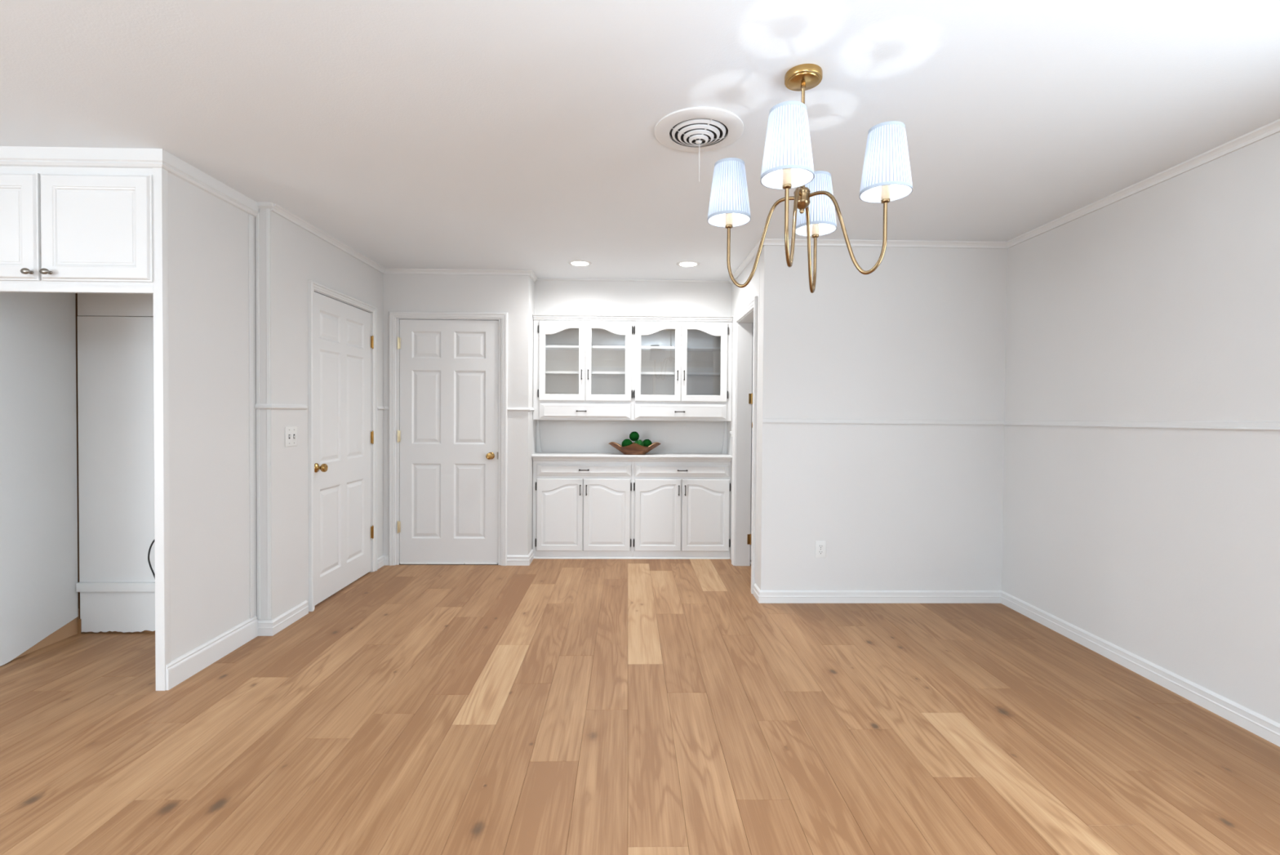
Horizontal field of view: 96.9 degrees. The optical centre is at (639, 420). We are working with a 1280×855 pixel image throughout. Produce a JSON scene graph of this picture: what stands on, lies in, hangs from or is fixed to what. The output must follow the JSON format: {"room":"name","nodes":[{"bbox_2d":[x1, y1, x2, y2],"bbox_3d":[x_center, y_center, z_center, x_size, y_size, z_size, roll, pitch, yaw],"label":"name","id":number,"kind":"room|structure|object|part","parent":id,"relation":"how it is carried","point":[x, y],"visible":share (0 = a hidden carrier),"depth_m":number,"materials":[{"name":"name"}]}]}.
{"room":"dining room","nodes":[
{"label":"dining room","id":0,"kind":"room"},
{"bbox_2d":[75,293,79,618],"bbox_3d":[-3.248,-0.003,2.941,0.128,2.440,0.561,0,1,-1],"label":"wall","id":1,"kind":"structure","parent":0,"point":[75,293],"depth_m":3.22,"materials":[{"name":"white paint"}]},
{"bbox_2d":[0,292,78,666],"bbox_3d":[-3.161,0.231,2.885,0.036,1.967,0.639,0,1,-1],"label":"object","id":2,"kind":"structure","parent":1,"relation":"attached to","point":[38,498],"depth_m":2.98,"materials":[{"name":"white paint"}]},
{"bbox_2d":[13,608,79,659],"bbox_3d":[-3.189,1.147,2.961,0.004,0.140,0.543,0,1,-1],"label":"trim","id":3,"kind":"structure","parent":1,"relation":"attached to","point":[70,628],"depth_m":3.11,"materials":[{"name":"brown wood"}]},
{"bbox_2d":[76,293,155,631],"bbox_3d":[-2.752,-0.005,3.272,1.135,2.440,0.082,0,1,-1],"label":"wall","id":4,"kind":"structure","parent":0,"point":[77,293],"depth_m":3.24,"materials":[{"name":"white paint"}]},
{"bbox_2d":[0,165,153,293],"bbox_3d":[-2.676,-0.899,2.841,0.974,0.636,0.715,0,1,-1],"label":"upper cabinet","id":5,"kind":"object","parent":4,"relation":"attached to","point":[63,229],"visible":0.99,"depth_m":2.53,"materials":[{"name":"paint"}]},
{"bbox_3d":[-2.915,-0.865,2.523,0.470,0.476,0.020,0,1,-1],"label":"door","id":6,"kind":"part","parent":5,"relation":"part of","materials":[{"name":"paint"}]},
{"bbox_3d":[-2.703,-0.657,2.504,0.039,0.026,0.033,0,1,-1],"label":"knob","id":7,"kind":"part","parent":5,"relation":"part of","materials":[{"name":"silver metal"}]},
{"bbox_3d":[-2.621,-0.656,2.505,0.039,0.026,0.033,0,1,-1],"label":"knob","id":8,"kind":"part","parent":5,"relation":"part of","materials":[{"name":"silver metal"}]},
{"bbox_3d":[-2.673,-0.593,2.541,0.972,0.034,0.003,0,1,-1],"label":"rail","id":9,"kind":"part","parent":5,"relation":"part of","materials":[{"name":"paint"}]},
{"bbox_3d":[-2.426,-0.861,2.533,0.485,0.476,0.020,0,1,-1],"label":"door","id":10,"kind":"part","parent":5,"relation":"part of","materials":[{"name":"paint"}]},
{"bbox_2d":[0,146,258,217],"bbox_3d":[-2.646,-1.178,2.845,1.032,0.080,0.661,0,1,-1],"label":"trim","id":11,"kind":"structure","parent":5,"relation":"attached to","point":[11,156],"depth_m":2.52,"materials":[{"name":"paint"}]},
{"bbox_2d":[77,618,81,633],"bbox_3d":[-3.179,1.171,3.219,0.018,0.085,0.003,0,1,-1],"label":"trim","id":12,"kind":"structure","parent":4,"relation":"attached to","point":[79,621],"depth_m":3.22,"materials":[{"name":"brown wood"}]},
{"bbox_2d":[75,582,155,591],"bbox_3d":[-2.694,0.948,3.220,0.972,0.051,0.020,0,1,-1],"label":"trim","id":13,"kind":"structure","parent":4,"relation":"attached to","point":[80,586],"depth_m":3.21,"materials":[{"name":"white wood"}]},
{"bbox_2d":[77,293,155,582],"bbox_3d":[-2.688,0.084,3.225,0.971,1.677,0.017,0,1,-1],"label":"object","id":14,"kind":"structure","parent":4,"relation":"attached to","point":[115,354],"depth_m":3.21,"materials":[{"name":"white paint"}]},
{"bbox_2d":[80,591,155,632],"bbox_3d":[-2.693,1.088,3.239,0.966,0.244,0.018,0,1,-1],"label":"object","id":15,"kind":"object","parent":4,"relation":"attached to","point":[104,611],"visible":0.38,"depth_m":3.22,"materials":[{"name":"white paint"}]},
{"bbox_2d":[147,539,155,578],"bbox_3d":[-2.572,0.907,3.192,0.350,0.626,0.077,0,1,5],"label":"power cord","id":16,"kind":"object","parent":4,"relation":"hanging from","point":[152,543],"visible":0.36,"depth_m":3.17,"materials":[{"name":"black rubber"}]},
{"bbox_2d":[257,201,276,208],"bbox_3d":[-2.107,-1.204,3.187,0.108,0.030,0.050,0,1,-9],"label":"trim","id":17,"kind":"structure","parent":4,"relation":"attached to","point":[260,204],"depth_m":3.17,"materials":[{"name":"paint"}]},
{"bbox_2d":[255,208,382,620],"bbox_3d":[-2.147,-0.011,3.940,0.100,2.440,1.470,0,1,-1],"label":"wall","id":18,"kind":"structure","parent":0,"point":[298,256],"depth_m":3.39,"materials":[{"name":"paint"}]},
{"bbox_2d":[255,208,271,619],"bbox_3d":[-2.124,-0.029,3.202,0.075,2.320,0.007,0,1,-1],"label":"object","id":19,"kind":"structure","parent":18,"relation":"attached to","point":[268,251],"depth_m":3.20,"materials":[{"name":"paint"}]},
{"bbox_2d":[254,404,307,408],"bbox_3d":[-2.118,-0.080,3.367,0.099,0.030,0.360,0,1,-1],"label":"trim","id":20,"kind":"structure","parent":18,"relation":"attached to","point":[257,406],"depth_m":3.28,"materials":[{"name":"paint"}]},
{"bbox_2d":[257,600,308,635],"bbox_3d":[-2.127,1.176,3.387,0.100,0.083,0.362,0,1,-1],"label":"baseboard","id":21,"kind":"structure","parent":18,"relation":"attached to","point":[265,628],"depth_m":3.30,"materials":[{"name":"paint"}]},
{"bbox_2d":[284,426,297,446],"bbox_3d":[-2.078,0.097,3.395,0.019,0.118,0.120,0,1,-1],"label":"light switch","id":22,"kind":"object","parent":18,"relation":"attached to","point":[291,432],"visible":1,"depth_m":3.39,"materials":[{"name":"plastic"}]},
{"bbox_2d":[307,280,377,611],"bbox_3d":[-2.119,0.159,4.051,0.163,2.098,0.936,0,1,-1],"label":"door","id":23,"kind":"structure","parent":18,"relation":"in","point":[343,327],"depth_m":4.00,"materials":[{"name":"paint"}]},
{"bbox_3d":[-2.064,0.309,3.677,0.066,0.062,0.062,0,1,-1],"label":"knob","id":24,"kind":"part","parent":23,"relation":"part of","materials":[{"name":"gold metal"}]},
{"bbox_2d":[377,555,388,568],"bbox_3d":[-2.092,1.157,4.628,0.055,0.083,0.132,0,1,-1],"label":"baseboard","id":25,"kind":"structure","parent":18,"relation":"attached to","point":[383,560],"depth_m":4.65,"materials":[{"name":"paint"}]},
{"bbox_2d":[377,405,388,409],"bbox_3d":[-2.085,-0.099,4.611,0.051,0.030,0.127,0,1,-1],"label":"trim","id":26,"kind":"structure","parent":18,"relation":"attached to","point":[379,407],"depth_m":4.63,"materials":[{"name":"paint"}]},
{"bbox_2d":[382,273,514,555],"bbox_3d":[-1.627,-0.020,4.745,1.173,2.440,0.120,0,1,-1],"label":"wall","id":27,"kind":"structure","parent":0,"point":[401,291],"depth_m":4.67,"materials":[{"name":"paint"}]},
{"bbox_2d":[388,311,507,565],"bbox_3d":[-1.577,0.155,4.722,0.968,2.092,0.174,0,1,-1],"label":"door","id":28,"kind":"structure","parent":27,"relation":"attached to","point":[448,371],"depth_m":4.70,"materials":[{"name":"paint"}]},
{"bbox_3d":[-1.232,0.295,4.677,0.062,0.062,0.066,0,1,-1],"label":"knob","id":29,"kind":"part","parent":28,"relation":"part of","materials":[{"name":"gold metal"}]},
{"bbox_2d":[506,549,533,565],"bbox_3d":[-1.012,1.162,4.812,0.198,0.083,0.224,0,1,-1],"label":"baseboard","id":30,"kind":"structure","parent":27,"relation":"attached to","point":[512,560],"depth_m":4.70,"materials":[{"name":"paint"}]},
{"bbox_2d":[513,275,536,555],"bbox_3d":[-0.984,-0.018,4.915,0.120,2.440,0.433,0,1,-1],"label":"wall","id":31,"kind":"structure","parent":0,"point":[524,424],"depth_m":4.70,"materials":[{"name":"paint"}]},
{"bbox_2d":[270,203,537,281],"bbox_3d":[-1.480,-1.209,4.056,1.223,0.038,1.712,0,1,-1],"label":"trim","id":32,"kind":"structure","parent":31,"relation":"attached to","point":[280,211],"depth_m":4.56,"materials":[{"name":"paint"}]},
{"bbox_2d":[506,407,534,410],"bbox_3d":[-1.001,-0.094,4.794,0.194,0.030,0.228,0,1,-1],"label":"trim","id":33,"kind":"structure","parent":31,"relation":"attached to","point":[508,408],"depth_m":4.68,"materials":[{"name":"paint"}]},
{"bbox_2d":[534,280,731,453],"bbox_3d":[-0.127,-0.015,5.129,1.855,2.440,0.280,0,1,-1],"label":"wall","id":34,"kind":"structure","parent":0,"point":[551,296],"depth_m":4.99,"materials":[{"name":"paint"}]},
{"bbox_2d":[594,284,595,314],"bbox_3d":[-0.389,-1.072,4.966,0.006,0.295,0.002,0,1,-1],"label":"trim","id":35,"kind":"structure","parent":34,"relation":"attached to","point":[594,284],"depth_m":4.96,"materials":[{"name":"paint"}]},
{"bbox_2d":[533,314,733,421],"bbox_3d":[-0.057,-0.453,5.008,1.723,0.908,0.266,0,1,-1],"label":"upper cabinet","id":36,"kind":"object","parent":34,"relation":"attached to","point":[586,367],"visible":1,"depth_m":4.92,"materials":[{"name":"paint"}]},
{"bbox_3d":[-0.667,-0.512,4.900,0.398,0.687,0.019,0,1,-1],"label":"door","id":37,"kind":"part","parent":36,"relation":"part of","materials":[{"name":"paint"}]},
{"bbox_3d":[-0.471,-0.080,4.909,0.789,0.129,0.022,0,1,-1],"label":"drawer","id":38,"kind":"part","parent":36,"relation":"part of","materials":[{"name":"paint"}]},
{"bbox_2d":[545,345,625,350],"bbox_3d":[-0.480,-0.643,5.031,0.832,0.019,0.179,0,1,-1],"label":"shelf","id":39,"kind":"object","parent":36,"relation":"attached to","point":[547,347],"depth_m":4.97,"materials":[{"name":"paint"}]},
{"bbox_2d":[545,370,625,375],"bbox_3d":[-0.481,-0.418,5.035,0.832,0.019,0.179,0,1,-1],"label":"shelf","id":40,"kind":"object","parent":36,"relation":"attached to","point":[547,372],"depth_m":4.98,"materials":[{"name":"paint"}]},
{"bbox_3d":[-0.266,-0.509,4.908,0.398,0.687,0.019,0,1,-1],"label":"door","id":41,"kind":"part","parent":36,"relation":"part of","materials":[{"name":"paint"}]},
{"bbox_3d":[-0.052,-0.883,4.899,1.723,0.044,0.036,0,1,-1],"label":"crown moulding","id":42,"kind":"part","parent":36,"relation":"part of","materials":[{"name":"paint"}]},
{"bbox_3d":[0.163,-0.506,4.917,0.400,0.687,0.019,0,1,-1],"label":"door","id":43,"kind":"part","parent":36,"relation":"part of","materials":[{"name":"paint"}]},
{"bbox_2d":[640,371,719,375],"bbox_3d":[0.364,-0.412,5.052,0.819,0.019,0.179,0,1,-1],"label":"shelf","id":44,"kind":"object","parent":36,"relation":"attached to","point":[642,373],"depth_m":4.97,"materials":[{"name":"paint"}]},
{"bbox_2d":[640,346,720,351],"bbox_3d":[0.365,-0.637,5.049,0.819,0.019,0.179,0,1,-1],"label":"shelf","id":45,"kind":"object","parent":36,"relation":"attached to","point":[642,348],"depth_m":4.98,"materials":[{"name":"paint"}]},
{"bbox_3d":[0.361,-0.074,4.926,0.798,0.129,0.022,0,1,-1],"label":"drawer","id":46,"kind":"part","parent":36,"relation":"part of","materials":[{"name":"paint"}]},
{"bbox_3d":[0.565,-0.504,4.925,0.399,0.687,0.019,0,1,-1],"label":"door","id":47,"kind":"part","parent":36,"relation":"part of","materials":[{"name":"paint"}]},
{"bbox_2d":[536,278,730,282],"bbox_3d":[-0.052,-1.225,4.965,1.728,0.014,0.012,0,1,-1],"label":"trim","id":48,"kind":"structure","parent":34,"relation":"attached to","point":[569,279],"depth_m":4.96,"materials":[{"name":"paint"}]},
{"bbox_2d":[0,558,1279,854],"bbox_3d":[-1.605,1.286,1.138,8.455,0.060,8.700,0,1,-1],"label":"floor","id":49,"kind":"structure","parent":0,"point":[546,706],"depth_m":2.26,"materials":[{"name":"brown wood"}]},
{"bbox_2d":[152,167,257,690],"bbox_3d":[-2.175,0.006,2.881,0.044,2.439,0.645,0,1,-1],"label":"wall","id":50,"kind":"structure","parent":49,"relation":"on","point":[204,245],"depth_m":2.80,"materials":[{"name":"paint"}]},
{"bbox_2d":[165,615,257,689],"bbox_3d":[-2.159,1.167,2.894,0.016,0.116,0.625,0,1,-1],"label":"baseboard","id":51,"kind":"structure","parent":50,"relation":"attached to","point":[193,661],"depth_m":2.83,"materials":[{"name":"paint"}]},
{"bbox_2d":[532,457,731,559],"bbox_3d":[-0.066,0.765,5.026,1.723,0.884,0.266,0,1,-1],"label":"base cabinet","id":52,"kind":"object","parent":49,"relation":"on","point":[584,508],"visible":1,"depth_m":4.93,"materials":[{"name":"paint"}]},
{"bbox_3d":[-0.691,0.821,4.920,0.399,0.627,0.019,0,1,-1],"label":"door","id":53,"kind":"part","parent":52,"relation":"part of","materials":[{"name":"paint"}]},
{"bbox_3d":[-0.479,0.434,4.917,0.816,0.104,0.022,0,1,-1],"label":"drawer","id":54,"kind":"part","parent":52,"relation":"part of","materials":[{"name":"paint"}]},
{"bbox_3d":[-0.282,0.823,4.928,0.407,0.627,0.019,0,1,-1],"label":"door","id":55,"kind":"part","parent":52,"relation":"part of","materials":[{"name":"paint"}]},
{"bbox_2d":[531,452,732,457],"bbox_3d":[-0.063,0.311,5.017,1.728,0.022,0.272,0,1,-1],"label":"countertop","id":56,"kind":"structure","parent":52,"relation":"on","point":[537,454],"depth_m":4.90,"materials":[{"name":"paint"}]},
{"bbox_2d":[536,419,542,452],"bbox_3d":[-0.902,0.143,5.120,0.050,0.298,0.028,0,1,-1],"label":"bracket","id":57,"kind":"object","parent":56,"relation":"on","point":[538,437],"visible":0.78,"depth_m":5.11,"materials":[{"name":"paint"}]},
{"bbox_2d":[608,441,661,454],"bbox_3d":[-0.041,0.247,4.990,0.466,0.107,0.192,0,1,-1],"label":"wooden bowl","id":58,"kind":"object","parent":56,"relation":"on","point":[634,448],"visible":0.94,"depth_m":4.93,"materials":[{"name":"brown wood"}]},
{"bbox_2d":[621,439,632,446],"bbox_3d":[-0.107,0.214,4.986,0.098,0.100,0.100,0,1,-1],"label":"decorative ball","id":59,"kind":"object","parent":58,"relation":"in","point":[625,442],"visible":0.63,"depth_m":4.95,"materials":[{"name":"green plant"}]},
{"bbox_2d":[634,439,644,446],"bbox_3d":[-0.007,0.220,4.964,0.103,0.104,0.105,0,1,-1],"label":"decorative ball","id":60,"kind":"object","parent":58,"relation":"in","point":[639,442],"visible":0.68,"depth_m":4.94,"materials":[{"name":"green plant"}]},
{"bbox_2d":[629,431,639,440],"bbox_3d":[-0.045,0.143,5.000,0.089,0.087,0.087,0,1,-1],"label":"decorative ball","id":61,"kind":"object","parent":60,"relation":"on","point":[634,435],"visible":0.98,"depth_m":4.97,"materials":[{"name":"green plant"}]},
{"bbox_2d":[642,439,652,446],"bbox_3d":[0.069,0.211,5.020,0.087,0.089,0.087,0,1,-1],"label":"decorative ball","id":62,"kind":"object","parent":58,"relation":"in","point":[647,442],"visible":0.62,"depth_m":4.99,"materials":[{"name":"green plant"}]},
{"bbox_2d":[721,421,727,453],"bbox_3d":[0.773,0.154,5.154,0.050,0.298,0.028,0,1,-1],"label":"panel","id":63,"kind":"object","parent":56,"relation":"on","point":[724,451],"visible":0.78,"depth_m":5.14,"materials":[{"name":"paint"}]},
{"bbox_3d":[-0.061,0.343,4.921,1.723,0.036,0.030,0,1,-1],"label":"cove moulding","id":64,"kind":"part","parent":52,"relation":"part of","materials":[{"name":"paint"}]},
{"bbox_3d":[-0.067,1.199,4.943,1.723,0.018,0.012,0,1,-1],"label":"shoe moulding","id":65,"kind":"part","parent":52,"relation":"part of","materials":[{"name":"paint"}]},
{"bbox_3d":[0.162,0.826,4.938,0.404,0.627,0.019,0,1,-1],"label":"door","id":66,"kind":"part","parent":52,"relation":"part of","materials":[{"name":"paint"}]},
{"bbox_3d":[0.374,0.439,4.934,0.818,0.104,0.022,0,1,-1],"label":"drawer","id":67,"kind":"part","parent":52,"relation":"part of","materials":[{"name":"paint"}]},
{"bbox_3d":[0.578,0.829,4.946,0.414,0.627,0.019,0,1,-1],"label":"door","id":68,"kind":"part","parent":52,"relation":"part of","materials":[{"name":"paint"}]},
{"bbox_2d":[0,0,1279,279],"bbox_3d":[-1.587,-1.233,1.099,8.455,0.100,8.700,0,1,-1],"label":"ceiling","id":69,"kind":"structure","parent":0,"point":[411,134],"depth_m":2.12,"materials":[{"name":"paint"}]},
{"bbox_2d":[568,259,591,266],"bbox_3d":[-0.464,-1.224,4.427,0.182,0.006,0.182,0,1,-1],"label":"recessed light","id":70,"kind":"object","parent":69,"relation":"in","point":[577,262],"visible":1,"depth_m":4.42,"materials":[{"name":"paint"}]},
{"bbox_2d":[676,260,699,266],"bbox_3d":[0.381,-1.218,4.423,0.182,0.006,0.182,0,1,-1],"label":"recessed light","id":71,"kind":"object","parent":69,"relation":"in","point":[685,263],"visible":1,"depth_m":4.41,"materials":[{"name":"paint"}]},
{"bbox_2d":[654,106,743,181],"bbox_3d":[0.243,-1.089,2.330,0.364,0.201,0.364,0,1,-1],"label":"ceiling vent","id":72,"kind":"object","parent":69,"relation":"in","point":[693,129],"visible":1,"depth_m":2.29,"materials":[{"name":"metal"}]},
{"bbox_3d":[0.248,-1.067,2.350,0.003,0.155,0.003,0,1,-1],"label":"pull chain","id":73,"kind":"part","parent":72,"relation":"part of","materials":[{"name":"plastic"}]},
{"bbox_2d":[706,63,912,293],"bbox_3d":[0.560,-0.829,1.943,0.522,0.704,0.546,0,1,-17],"label":"chandelier","id":74,"kind":"object","parent":69,"relation":"hanging from","point":[788,160],"visible":1,"depth_m":1.82,"materials":[{"name":"white fabric"}]},
{"bbox_3d":[0.329,-0.834,2.075,0.155,0.198,0.154,0,1,-1],"label":"lamp shade","id":75,"kind":"part","parent":74,"relation":"part of","materials":[{"name":"fabric"}]},
{"bbox_3d":[0.431,-0.628,2.018,0.252,0.299,0.012,1,1,30],"label":"arm","id":76,"kind":"part","parent":74,"relation":"part of","materials":[{"name":"gold metal"}]},
{"bbox_3d":[0.445,-0.827,1.704,0.155,0.198,0.155,0,1,-1],"label":"lamp shade","id":77,"kind":"part","parent":74,"relation":"part of","materials":[{"name":"fabric"}]},
{"bbox_3d":[0.495,-0.625,1.815,0.012,0.299,0.252,1,1,25],"label":"arm","id":78,"kind":"part","parent":74,"relation":"part of","materials":[{"name":"gold metal"}]},
{"bbox_3d":[0.559,-0.969,1.941,0.019,0.352,0.019,0,1,-1],"label":"rod","id":79,"kind":"part","parent":74,"relation":"part of","materials":[{"name":"gold metal"}]},
{"bbox_3d":[0.622,-0.628,2.075,0.012,0.299,0.252,1,1,27],"label":"arm","id":80,"kind":"part","parent":74,"relation":"part of","materials":[{"name":"gold metal"}]},
{"bbox_3d":[0.678,-0.833,2.179,0.155,0.198,0.154,0,1,-1],"label":"lamp shade","id":81,"kind":"part","parent":74,"relation":"part of","materials":[{"name":"fabric"}]},
{"bbox_3d":[0.683,-0.624,1.875,0.252,0.299,0.012,1,1,29],"label":"arm","id":82,"kind":"part","parent":74,"relation":"part of","materials":[{"name":"gold metal"}]},
{"bbox_3d":[0.789,-0.827,1.813,0.154,0.198,0.155,0,1,-1],"label":"lamp shade","id":83,"kind":"part","parent":74,"relation":"part of","materials":[{"name":"fabric"}]},
{"bbox_2d":[727,254,759,584],"bbox_3d":[0.874,0.000,4.612,0.125,2.440,1.355,0,1,-1],"label":"wall","id":84,"kind":"structure","parent":0,"point":[740,296],"depth_m":4.29,"materials":[{"name":"paint"}]},
{"bbox_2d":[731,295,757,593],"bbox_3d":[1.205,0.175,4.404,0.820,2.101,0.802,0,1,-1],"label":"door frame","id":85,"kind":"structure","parent":84,"relation":"in","point":[745,320],"depth_m":4.72,"materials":[{"name":"paint"}]},
{"bbox_2d":[756,245,1007,590],"bbox_3d":[1.652,0.016,3.890,1.649,2.440,0.120,0,1,-1],"label":"wall","id":86,"kind":"structure","parent":0,"point":[922,335],"depth_m":3.83,"materials":[{"name":"paint"}]},
{"bbox_2d":[815,540,826,557],"bbox_3d":[1.225,0.872,3.831,0.071,0.115,0.008,0,1,-1],"label":"wall outlet","id":87,"kind":"object","parent":86,"relation":"attached to","point":[820,545],"visible":1,"depth_m":3.83,"materials":[{"name":"plastic"}]},
{"bbox_2d":[817,550,822,554],"bbox_3d":[1.225,0.891,3.829,0.033,0.028,0.002,0,1,-1],"label":"receptacle","id":88,"kind":"object","parent":87,"relation":"attached to","point":[820,552],"depth_m":3.83,"materials":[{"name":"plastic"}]},
{"bbox_2d":[753,582,1001,603],"bbox_3d":[1.634,1.194,3.917,1.666,0.083,0.172,0,1,-1],"label":"baseboard","id":89,"kind":"structure","parent":86,"relation":"attached to","point":[762,596],"depth_m":3.83,"materials":[{"name":"paint"}]},
{"bbox_2d":[762,417,1004,425],"bbox_3d":[1.653,0.009,3.824,1.647,0.036,0.012,0,1,-1],"label":"trim","id":90,"kind":"structure","parent":86,"relation":"attached to","point":[764,420],"depth_m":3.82,"materials":[{"name":"paint"}]},
{"bbox_2d":[1001,131,1279,723],"bbox_3d":[2.597,0.077,0.411,0.100,2.440,7.115,0,1,-1],"label":"wall","id":91,"kind":"structure","parent":0,"point":[1161,301],"depth_m":2.72,"materials":[{"name":"paint"}]},
{"bbox_2d":[728,118,1279,284],"bbox_3d":[1.703,-1.139,0.972,1.680,0.038,8.010,0,1,-1],"label":"trim","id":92,"kind":"structure","parent":91,"relation":"attached to","point":[1273,127],"depth_m":3.27,"materials":[{"name":"paint"}]},
{"bbox_2d":[1000,590,1279,746],"bbox_3d":[2.530,1.255,0.442,0.016,0.083,6.843,0,1,-1],"label":"baseboard","id":93,"kind":"structure","parent":91,"relation":"attached to","point":[1250,720],"depth_m":2.71,"materials":[{"name":"paint"}]},
{"bbox_2d":[1004,420,1279,430],"bbox_3d":[2.541,0.048,0.424,0.012,0.076,6.844,0,1,-1],"label":"trim","id":94,"kind":"structure","parent":91,"relation":"attached to","point":[1176,424],"depth_m":2.71,"materials":[{"name":"paint"}]}
]}

